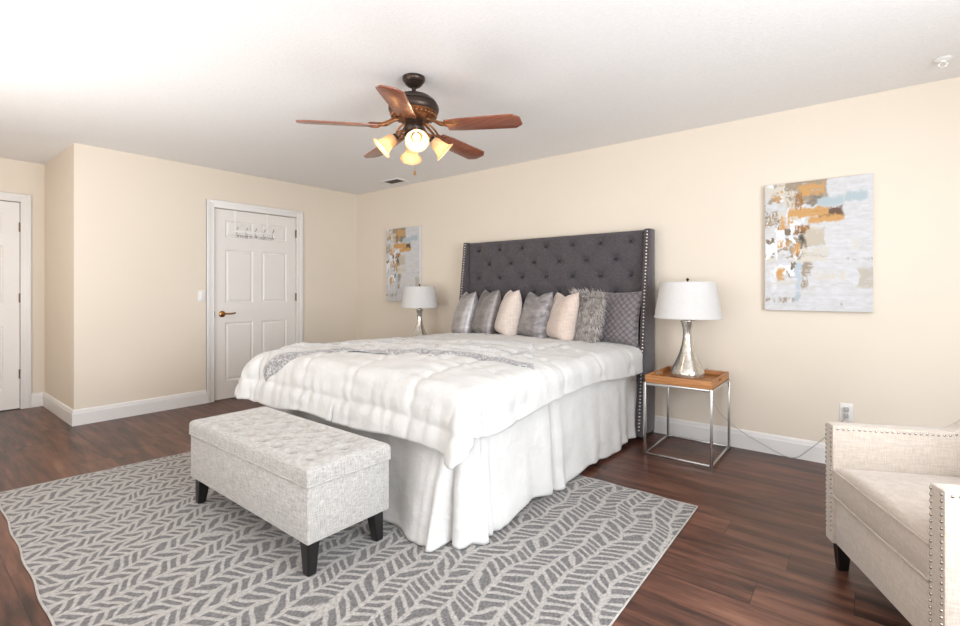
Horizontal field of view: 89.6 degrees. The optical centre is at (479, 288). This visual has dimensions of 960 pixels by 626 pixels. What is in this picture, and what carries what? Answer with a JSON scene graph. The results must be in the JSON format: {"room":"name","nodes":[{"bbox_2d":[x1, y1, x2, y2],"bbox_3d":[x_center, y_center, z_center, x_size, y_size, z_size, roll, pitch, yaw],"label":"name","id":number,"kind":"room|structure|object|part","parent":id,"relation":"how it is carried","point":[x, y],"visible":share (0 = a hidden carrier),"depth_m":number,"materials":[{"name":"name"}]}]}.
{"room":"bedroom","nodes":[
{"label":"bedroom","id":0,"kind":"room"},
{"bbox_2d":[0,158,44,393],"bbox_3d":[-5.288,-0.040,3.891,0.120,2.440,2.660,0,0,39],"label":"wall","id":1,"kind":"structure","parent":0,"point":[18,177],"depth_m":4.84,"materials":[{"name":"beige paint"}]},
{"bbox_2d":[0,192,30,410],"bbox_3d":[-4.841,0.124,4.411,0.167,2.112,1.085,0,0,39],"label":"door","id":2,"kind":"structure","parent":1,"relation":"in","point":[15,218],"depth_m":4.73,"materials":[{"name":"white paint"}]},
{"bbox_3d":[-4.838,0.162,4.409,0.040,2.021,0.923,0,0,39],"label":"panel","id":3,"kind":"part","parent":2,"relation":"part of","materials":[{"name":"white paint"}]},
{"bbox_2d":[31,392,43,407],"bbox_3d":[-4.436,1.111,4.846,0.015,0.138,0.104,0,0,39],"label":"baseboard","id":4,"kind":"structure","parent":1,"relation":"attached to","point":[36,398],"depth_m":4.84,"materials":[{"name":"white paint"}]},
{"bbox_2d":[45,143,90,409],"bbox_3d":[-3.965,-0.040,4.612,1.285,2.440,0.120,0,0,39],"label":"wall","id":5,"kind":"structure","parent":0,"point":[68,174],"depth_m":4.30,"materials":[{"name":"beige paint"}]},
{"bbox_2d":[43,392,72,425],"bbox_3d":[-3.954,1.111,4.517,1.180,0.138,0.015,0,0,39],"label":"baseboard","id":6,"kind":"structure","parent":5,"relation":"attached to","point":[55,406],"depth_m":4.47,"materials":[{"name":"white paint"}]},
{"bbox_2d":[91,146,356,406],"bbox_3d":[-2.586,-0.040,5.401,0.120,2.440,2.835,0,0,39],"label":"wall","id":7,"kind":"structure","parent":0,"point":[148,214],"depth_m":4.72,"materials":[{"name":"beige paint"}]},
{"bbox_2d":[72,390,206,426],"bbox_3d":[-3.165,1.111,4.570,0.015,0.138,1.085,0,0,39],"label":"baseboard","id":8,"kind":"structure","parent":7,"relation":"attached to","point":[83,416],"depth_m":4.51,"materials":[{"name":"white paint"}]},
{"bbox_2d":[198,290,204,301],"bbox_3d":[-2.856,0.072,4.958,0.012,0.116,0.072,0,0,39],"label":"light switch","id":9,"kind":"object","parent":7,"relation":"attached to","point":[201,293],"visible":1,"depth_m":4.95,"materials":[{"name":"white plastic"}]},
{"bbox_2d":[206,199,302,402],"bbox_3d":[-2.521,0.124,5.444,0.167,2.112,1.089,0,0,39],"label":"door","id":10,"kind":"structure","parent":7,"relation":"in","point":[254,287],"depth_m":5.33,"materials":[{"name":"white paint"}]},
{"bbox_2d":[233,210,274,239],"bbox_3d":[-2.517,-0.704,5.399,0.094,0.296,0.470,0,0,39],"label":"hook rack","id":11,"kind":"object","parent":10,"relation":"attached to","point":[236,230],"visible":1,"depth_m":5.37,"materials":[{"name":"white metal"}]},
{"bbox_3d":[-2.518,-0.628,5.401,0.004,0.028,0.470,0,0,39],"label":"rail","id":12,"kind":"part","parent":11,"relation":"part of","materials":[{"name":"white metal"}]},
{"bbox_2d":[0,397,911,625],"bbox_3d":[-1.157,1.230,2.474,8.340,0.100,5.855,0,0,39],"label":"floor","id":13,"kind":"structure","parent":0,"point":[755,549],"depth_m":2.45,"materials":[{"name":"brown wood"}]},
{"bbox_2d":[0,451,697,625],"bbox_3d":[-0.806,1.175,2.651,3.236,0.008,2.448,0,0,39],"label":"rug","id":14,"kind":"object","parent":13,"relation":"on","point":[131,544],"visible":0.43,"depth_m":2.08,"materials":[{"name":"grey fabric"}]},
{"bbox_2d":[189,406,390,576],"bbox_3d":[-1.007,0.943,2.457,1.168,0.456,0.438,0,0,39],"label":"storage bench","id":15,"kind":"object","parent":14,"relation":"on","point":[312,481],"visible":1,"depth_m":2.19,"materials":[{"name":"fabric"}]},
{"bbox_3d":[-1.521,1.099,2.654,0.061,0.143,0.060,0,0,39],"label":"leg","id":16,"kind":"part","parent":15,"relation":"part of","materials":[{"name":"black paint"}]},
{"bbox_3d":[-1.007,0.753,2.457,1.163,0.077,0.433,0,0,39],"label":"lid","id":17,"kind":"part","parent":15,"relation":"part of","materials":[{"name":"grey fabric"}]},
{"bbox_3d":[-0.704,1.099,1.999,0.061,0.143,0.060,0,0,39],"label":"leg","id":18,"kind":"part","parent":15,"relation":"part of","materials":[{"name":"black paint"}]},
{"bbox_3d":[-0.494,1.099,2.260,0.061,0.143,0.060,0,0,39],"label":"leg","id":19,"kind":"part","parent":15,"relation":"part of","materials":[{"name":"black paint"}]},
{"bbox_2d":[459,228,654,439],"bbox_3d":[-0.033,0.346,3.704,1.973,1.668,2.229,0,0,39],"label":"headboard","id":20,"kind":"object","parent":13,"relation":"on","point":[614,262],"visible":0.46,"depth_m":4.30,"materials":[{"name":"grey fabric"}]},
{"bbox_2d":[234,333,642,469],"bbox_3d":[-0.183,0.584,3.589,2.161,0.439,2.388,0,0,39],"label":"comforter","id":21,"kind":"object","parent":20,"relation":"on","point":[440,403],"visible":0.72,"depth_m":2.61,"materials":[{"name":"white fabric"}]},
{"bbox_2d":[263,337,533,381],"bbox_3d":[-0.498,0.485,3.252,1.868,0.259,0.766,0,0,16],"label":"throw blanket","id":22,"kind":"object","parent":21,"relation":"on","point":[277,358],"visible":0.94,"depth_m":3.13,"materials":[{"name":"grey fabric"}]},
{"bbox_2d":[451,292,477,332],"bbox_3d":[-0.159,0.252,4.776,0.236,0.458,0.370,0,0,-16],"label":"throw pillow","id":23,"kind":"object","parent":21,"relation":"on","point":[462,321],"visible":0.79,"depth_m":4.63,"materials":[{"name":"silver fabric"}]},
{"bbox_2d":[472,289,500,333],"bbox_3d":[0.051,0.227,4.609,0.234,0.448,0.370,0,0,-20],"label":"throw pillow","id":24,"kind":"object","parent":21,"relation":"on","point":[488,305],"visible":0.84,"depth_m":4.47,"materials":[{"name":"grey fabric"}]},
{"bbox_2d":[494,290,521,335],"bbox_3d":[0.253,0.220,4.440,0.230,0.429,0.360,0,0,-8],"label":"throw pillow","id":25,"kind":"object","parent":21,"relation":"on","point":[509,313],"visible":0.94,"depth_m":4.29,"materials":[{"name":"fabric"}]},
{"bbox_2d":[518,292,552,337],"bbox_3d":[0.476,0.234,4.265,0.233,0.419,0.420,0,0,-22],"label":"throw pillow","id":26,"kind":"object","parent":21,"relation":"on","point":[535,313],"visible":0.88,"depth_m":4.12,"materials":[{"name":"silver fabric"}]},
{"bbox_2d":[546,292,578,340],"bbox_3d":[0.678,0.236,4.093,0.225,0.417,0.420,0,0,-15],"label":"throw pillow","id":27,"kind":"object","parent":21,"relation":"on","point":[561,325],"visible":0.87,"depth_m":3.94,"materials":[{"name":"beige fabric"}]},
{"bbox_2d":[594,291,641,347],"bbox_3d":[1.100,0.238,3.966,0.460,0.448,0.201,0,0,45],"label":"quilted pillow","id":28,"kind":"object","parent":21,"relation":"on","point":[622,311],"visible":0.73,"depth_m":3.86,"materials":[{"name":"grey fabric"}]},
{"bbox_2d":[266,375,637,551],"bbox_3d":[-0.140,0.874,3.561,1.970,0.589,2.338,0,0,39],"label":"bed skirt","id":29,"kind":"object","parent":20,"relation":"on","point":[434,505],"visible":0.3,"depth_m":2.44,"materials":[{"name":"white fabric"}]},
{"bbox_3d":[0.652,0.340,4.558,1.869,1.640,0.039,0,0,39],"label":"headboard","id":30,"kind":"part","parent":20,"relation":"part of","materials":[{"name":"grey fabric"}]},
{"bbox_3d":[0.626,0.239,4.526,1.873,1.442,0.060,0,0,39],"label":"headboard","id":31,"kind":"part","parent":20,"relation":"part of","materials":[{"name":"grey fabric"}]},
{"bbox_2d":[568,287,606,342],"bbox_3d":[0.863,0.259,4.020,0.262,0.573,0.590,0,0,-23],"label":"fur pillow","id":32,"kind":"object","parent":20,"relation":"on","point":[590,311],"visible":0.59,"depth_m":3.88,"materials":[{"name":"grey fur"}]},
{"bbox_2d":[643,378,730,469],"bbox_3d":[1.500,0.919,3.488,0.454,0.522,0.530,0,0,39],"label":"side table","id":33,"kind":"object","parent":13,"relation":"on","point":[728,447],"visible":0.82,"depth_m":3.41,"materials":[{"name":"metal"}]},
{"bbox_3d":[1.169,0.919,3.424,0.017,0.522,0.017,0,0,39],"label":"leg","id":34,"kind":"part","parent":33,"relation":"part of","materials":[{"name":"metal"}]},
{"bbox_3d":[1.490,0.919,3.825,0.017,0.522,0.017,0,0,39],"label":"leg","id":35,"kind":"part","parent":33,"relation":"part of","materials":[{"name":"metal"}]},
{"bbox_2d":[645,366,728,389],"bbox_3d":[1.500,0.633,3.488,0.436,0.050,0.510,0,0,39],"label":"wooden tray","id":36,"kind":"object","parent":33,"relation":"on","point":[713,378],"visible":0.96,"depth_m":3.37,"materials":[{"name":"brown wood"}]},
{"bbox_2d":[654,278,844,457],"bbox_3d":[1.810,0.544,3.358,1.163,1.252,0.481,0,0,39],"label":"table lamp","id":37,"kind":"object","parent":36,"relation":"in","point":[687,301],"visible":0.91,"depth_m":3.44,"materials":[{"name":"white fabric"}]},
{"bbox_3d":[1.534,0.081,3.570,0.464,0.265,0.464,0,0,39],"label":"lamp shade","id":38,"kind":"part","parent":37,"relation":"part of","materials":[{"name":"white fabric"}]},
{"bbox_3d":[1.534,-0.045,3.570,0.381,0.012,0.381,0,0,39],"label":"shade trim","id":39,"kind":"part","parent":37,"relation":"part of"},
{"bbox_3d":[1.534,0.207,3.570,0.467,0.012,0.467,0,0,39],"label":"shade trim","id":40,"kind":"part","parent":37,"relation":"part of","materials":[{"name":"white fabric"}]},
{"bbox_3d":[2.039,0.882,3.450,0.902,0.575,0.196,0,0,24],"label":"cord","id":41,"kind":"part","parent":37,"relation":"part of","materials":[{"name":"grey plastic"}]},
{"bbox_3d":[1.500,0.668,3.488,0.453,0.016,0.529,0,0,39],"label":"rail","id":42,"kind":"part","parent":33,"relation":"part of","materials":[{"name":"metal"}]},
{"bbox_3d":[1.500,1.160,3.488,0.453,0.016,0.529,0,0,39],"label":"foot rail","id":43,"kind":"part","parent":33,"relation":"part of","materials":[{"name":"metal"}]},
{"bbox_3d":[1.510,0.919,3.151,0.017,0.522,0.017,0,0,39],"label":"leg","id":44,"kind":"part","parent":33,"relation":"part of","materials":[{"name":"metal"}]},
{"bbox_3d":[1.831,0.919,3.551,0.017,0.522,0.017,0,0,39],"label":"leg","id":45,"kind":"part","parent":33,"relation":"part of","materials":[{"name":"metal"}]},
{"bbox_2d":[825,419,959,625],"bbox_3d":[1.783,0.748,1.631,0.795,0.865,0.751,0,0,14],"label":"armchair","id":46,"kind":"object","parent":13,"relation":"on","point":[892,492],"visible":1,"depth_m":1.76,"materials":[{"name":"beige fabric"}]},
{"bbox_3d":[1.526,1.121,2.035,0.052,0.118,0.052,0,0,14],"label":"leg","id":47,"kind":"part","parent":46,"relation":"part of","materials":[{"name":"black paint"}]},
{"bbox_3d":[1.749,0.975,1.642,0.688,0.186,0.613,0,0,14],"label":"seat","id":48,"kind":"part","parent":46,"relation":"part of","materials":[{"name":"beige fabric"}]},
{"bbox_3d":[1.712,0.688,1.622,0.663,0.663,0.698,0,0,14],"label":"nailhead trim","id":49,"kind":"part","parent":46,"relation":"part of","materials":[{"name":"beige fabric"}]},
{"bbox_3d":[1.853,0.700,1.965,0.760,0.737,0.068,0,0,14],"label":"arm","id":50,"kind":"part","parent":46,"relation":"part of","materials":[{"name":"beige fabric"}]},
{"bbox_2d":[834,469,959,578],"bbox_3d":[1.698,0.797,1.655,0.600,0.165,0.605,0,0,14],"label":"seat cushion","id":51,"kind":"object","parent":46,"relation":"on","point":[892,505],"depth_m":1.71,"materials":[{"name":"beige fabric"}]},
{"bbox_3d":[1.691,0.700,1.308,0.760,0.737,0.068,0,0,14],"label":"arm","id":52,"kind":"part","parent":46,"relation":"part of","materials":[{"name":"beige fabric"}]},
{"bbox_3d":[-0.678,0.880,5.271,0.450,0.600,0.500,0,0,39],"label":"side table","id":53,"kind":"object","parent":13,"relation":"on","visible":0},
{"bbox_2d":[401,284,437,336],"bbox_3d":[-0.663,0.263,5.298,0.406,0.632,0.406,0,0,39],"label":"table lamp","id":54,"kind":"object","parent":53,"relation":"on","point":[419,297],"visible":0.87,"depth_m":5.16,"materials":[{"name":"white fabric"}]},
{"bbox_3d":[-0.663,0.088,5.298,0.404,0.230,0.404,0,0,39],"label":"lamp shade","id":55,"kind":"part","parent":54,"relation":"part of","materials":[{"name":"white fabric"}]},
{"bbox_3d":[-0.663,-0.022,5.298,0.331,0.010,0.331,0,0,39],"label":"shade trim","id":56,"kind":"part","parent":54,"relation":"part of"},
{"bbox_3d":[-0.663,0.198,5.298,0.406,0.010,0.406,0,0,39],"label":"shade trim","id":57,"kind":"part","parent":54,"relation":"part of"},
{"bbox_2d":[0,0,959,194],"bbox_3d":[-1.157,-1.310,2.474,8.340,0.100,5.855,0,0,39],"label":"ceiling","id":58,"kind":"structure","parent":0,"point":[225,85],"depth_m":2.73,"materials":[{"name":"paint"}]},
{"bbox_2d":[380,178,408,184],"bbox_3d":[-0.998,-1.254,5.631,0.300,0.012,0.180,0,0,39],"label":"ceiling vent","id":59,"kind":"object","parent":58,"relation":"in","point":[394,180],"visible":1,"depth_m":5.61,"materials":[{"name":"white plastic"}]},
{"bbox_2d":[296,73,521,174],"bbox_3d":[-0.369,-0.965,2.920,1.267,0.590,1.219,0,0,39],"label":"ceiling fan","id":60,"kind":"object","parent":58,"relation":"hanging from","point":[414,109],"visible":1,"depth_m":2.79,"materials":[{"name":"brown wood"}]},
{"bbox_3d":[-0.809,-0.941,2.752,0.448,0.052,0.138,0,0,-18],"label":"blade","id":61,"kind":"part","parent":60,"relation":"part of","materials":[{"name":"brown wood"}]},
{"bbox_3d":[-0.643,-0.941,3.234,0.138,0.052,0.448,0,0,-36],"label":"blade","id":62,"kind":"part","parent":60,"relation":"part of","materials":[{"name":"brown wood"}]},
{"bbox_3d":[-0.568,-0.844,2.842,0.130,0.137,0.135,0,0,39],"label":"lamp shade","id":63,"kind":"part","parent":60,"relation":"part of","materials":[{"name":"white glass"}]},
{"bbox_3d":[-0.417,-0.941,2.446,0.138,0.052,0.448,0,0,2],"label":"blade","id":64,"kind":"part","parent":60,"relation":"part of","materials":[{"name":"brown wood"}]},
{"bbox_3d":[-0.473,-0.919,2.863,0.073,0.056,0.034,0,0,0],"label":"light arm","id":65,"kind":"part","parent":60,"relation":"part of","materials":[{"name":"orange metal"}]},
{"bbox_3d":[-0.431,-0.844,3.052,0.135,0.137,0.130,0,0,39],"label":"lamp shade","id":66,"kind":"part","parent":60,"relation":"part of","materials":[{"name":"white glass"}]},
{"bbox_3d":[-0.362,-0.864,2.735,0.042,0.058,0.059,0,0,-30],"label":"bulb","id":67,"kind":"part","parent":60,"relation":"part of","materials":[{"name":"white glass"}]},
{"bbox_3d":[-0.357,-0.844,2.706,0.135,0.137,0.130,0,0,39],"label":"lamp shade","id":68,"kind":"part","parent":60,"relation":"part of","materials":[{"name":"white glass"}]},
{"bbox_3d":[-0.221,-0.844,2.916,0.130,0.137,0.135,0,0,39],"label":"lamp shade","id":69,"kind":"part","parent":60,"relation":"part of","materials":[{"name":"white glass"}]},
{"bbox_3d":[-0.139,-0.941,3.229,0.141,0.052,0.451,0,0,39],"label":"blade","id":70,"kind":"part","parent":60,"relation":"part of","materials":[{"name":"brown wood"}]},
{"bbox_3d":[0.015,-0.941,2.738,0.448,0.052,0.138,0,0,18],"label":"blade","id":71,"kind":"part","parent":60,"relation":"part of","materials":[{"name":"brown wood"}]},
{"bbox_2d":[933,55,953,69],"bbox_3d":[2.536,-1.234,2.645,0.084,0.051,0.084,0,0,39],"label":"sprinkler","id":72,"kind":"object","parent":58,"relation":"attached to","point":[944,59],"visible":1,"depth_m":2.63,"materials":[{"name":"white plastic"}]},
{"bbox_2d":[357,77,959,442],"bbox_3d":[1.091,-0.040,4.348,7.175,2.440,0.120,0,0,39],"label":"wall","id":73,"kind":"structure","parent":0,"point":[701,191],"depth_m":3.53,"materials":[{"name":"beige paint"}]},
{"bbox_2d":[386,226,421,300],"bbox_3d":[-0.929,-0.295,5.863,0.598,0.890,0.040,0,0,39],"label":"wall art","id":74,"kind":"object","parent":73,"relation":"attached to","point":[403,245],"visible":0.76,"depth_m":5.84,"materials":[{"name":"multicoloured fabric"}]},
{"bbox_2d":[654,415,825,463],"bbox_3d":[1.048,1.111,4.295,6.935,0.138,0.015,0,0,39],"label":"baseboard","id":75,"kind":"structure","parent":73,"relation":"attached to","point":[787,446],"depth_m":3.55,"materials":[{"name":"white paint"}]},
{"bbox_2d":[765,173,872,311],"bbox_3d":[2.288,-0.295,3.286,0.603,0.890,0.040,0,0,39],"label":"wall art","id":76,"kind":"object","parent":73,"relation":"attached to","point":[819,233],"visible":1,"depth_m":3.26,"materials":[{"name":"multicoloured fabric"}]},
{"bbox_2d":[840,403,852,421],"bbox_3d":[2.425,0.815,3.196,0.072,0.116,0.009,0,0,39],"label":"wall outlet","id":77,"kind":"object","parent":73,"relation":"attached to","point":[842,405],"visible":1,"depth_m":3.19,"materials":[{"name":"white plastic"}]},
{"bbox_2d":[844,407,848,417],"bbox_3d":[2.414,0.815,3.183,0.026,0.068,0.025,0,0,39],"label":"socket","id":78,"kind":"object","parent":77,"relation":"attached to","point":[846,409],"visible":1,"depth_m":3.18,"materials":[{"name":"white plastic"}]}
]}

